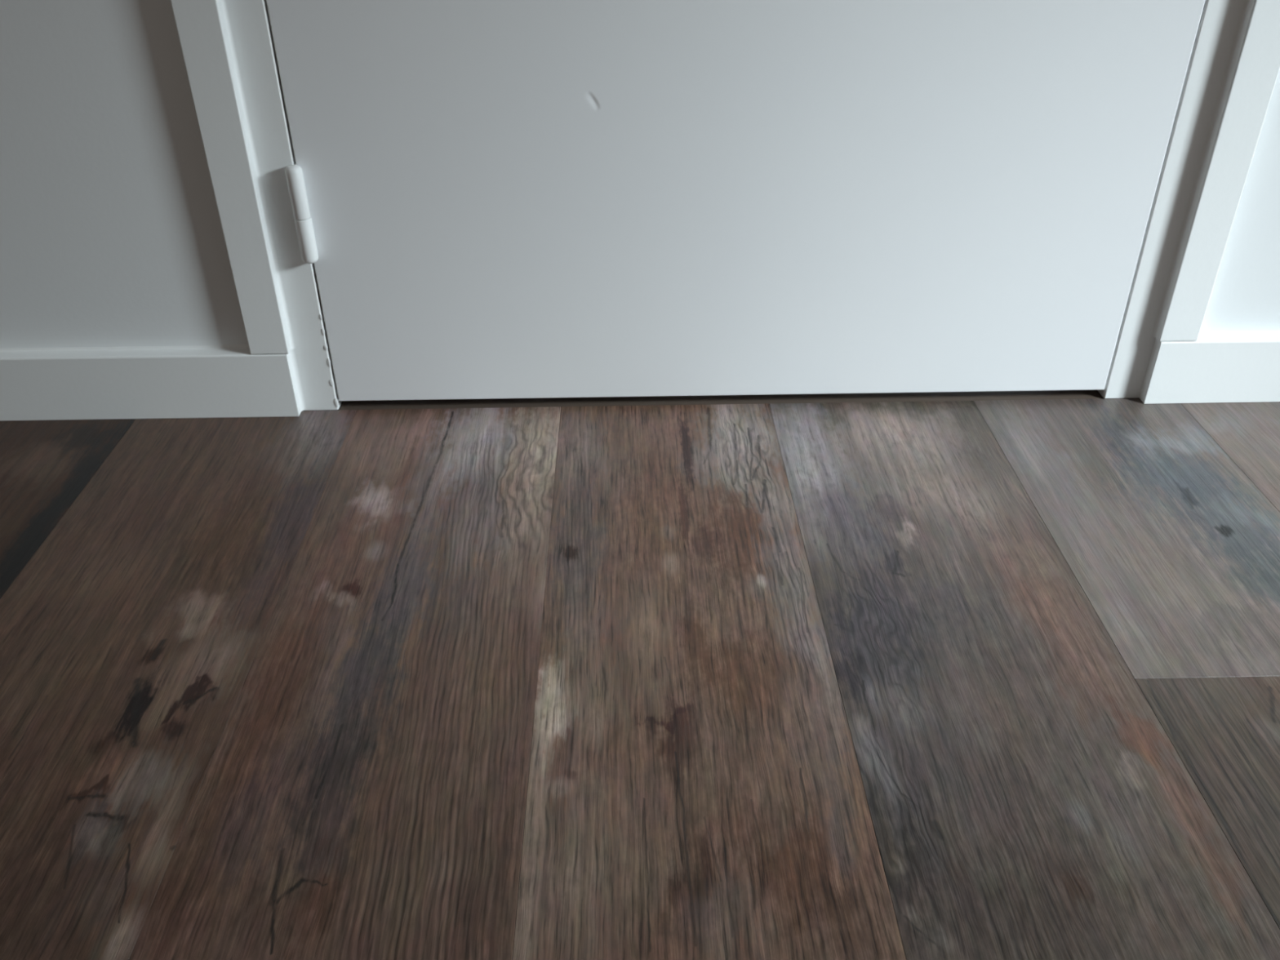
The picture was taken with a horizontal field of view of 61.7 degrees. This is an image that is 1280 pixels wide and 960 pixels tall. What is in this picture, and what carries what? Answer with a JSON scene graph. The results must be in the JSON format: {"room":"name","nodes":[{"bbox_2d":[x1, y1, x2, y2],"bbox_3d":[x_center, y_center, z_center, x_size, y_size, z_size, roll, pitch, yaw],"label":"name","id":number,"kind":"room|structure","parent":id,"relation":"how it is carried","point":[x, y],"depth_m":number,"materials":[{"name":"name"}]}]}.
{"room":"room by closed door","nodes":[
{"label":"room by closed door","id":0,"kind":"room"},
{"bbox_2d":[0,390,1279,959],"bbox_3d":[-0.306,0.418,0.369,3.150,0.060,3.100,-1,33,-1],"label":"floor","id":1,"kind":"structure","parent":0,"point":[945,675],"depth_m":0.74,"materials":[{"name":"brown wood"}]},
{"bbox_2d":[0,0,1279,348],"bbox_3d":[-0.332,-1.107,0.459,3.150,2.400,0.107,-1,33,-1],"label":"wall","id":2,"kind":"structure","parent":0,"point":[111,233],"depth_m":0.95,"materials":[{"name":"paint"}]},
{"bbox_2d":[0,345,306,421],"bbox_3d":[-1.115,-0.084,1.032,1.566,0.070,0.016,-1,33,-1],"label":"baseboard","id":3,"kind":"structure","parent":2,"relation":"attached to","point":[202,381],"depth_m":1.03,"materials":[{"name":"paint"}]},
{"bbox_2d":[170,0,342,410],"bbox_3d":[-0.337,-0.993,0.523,0.082,2.140,0.123,-1,33,-1],"label":"door frame","id":4,"kind":"structure","parent":2,"relation":"attached to","point":[203,27],"depth_m":0.93,"materials":[{"name":"paint"}]},
{"bbox_2d":[266,0,1204,400],"bbox_3d":[0.072,-0.943,0.520,0.770,2.036,0.050,-1,33,-1],"label":"door","id":5,"kind":"structure","parent":2,"relation":"in","point":[491,199],"depth_m":0.95,"materials":[{"name":"paint"}]},
{"bbox_2d":[1097,0,1279,398],"bbox_3d":[0.487,-1.006,0.533,0.081,2.140,0.123,-1,33,-1],"label":"door frame","id":6,"kind":"structure","parent":2,"relation":"attached to","point":[1180,317],"depth_m":0.95,"materials":[{"name":"paint"}]},
{"bbox_2d":[1138,330,1279,404],"bbox_3d":[0.876,-0.116,1.057,0.751,0.070,0.016,-1,33,-1],"label":"baseboard","id":7,"kind":"structure","parent":2,"relation":"attached to","point":[1242,366],"depth_m":1.05,"materials":[{"name":"paint"}]}
]}

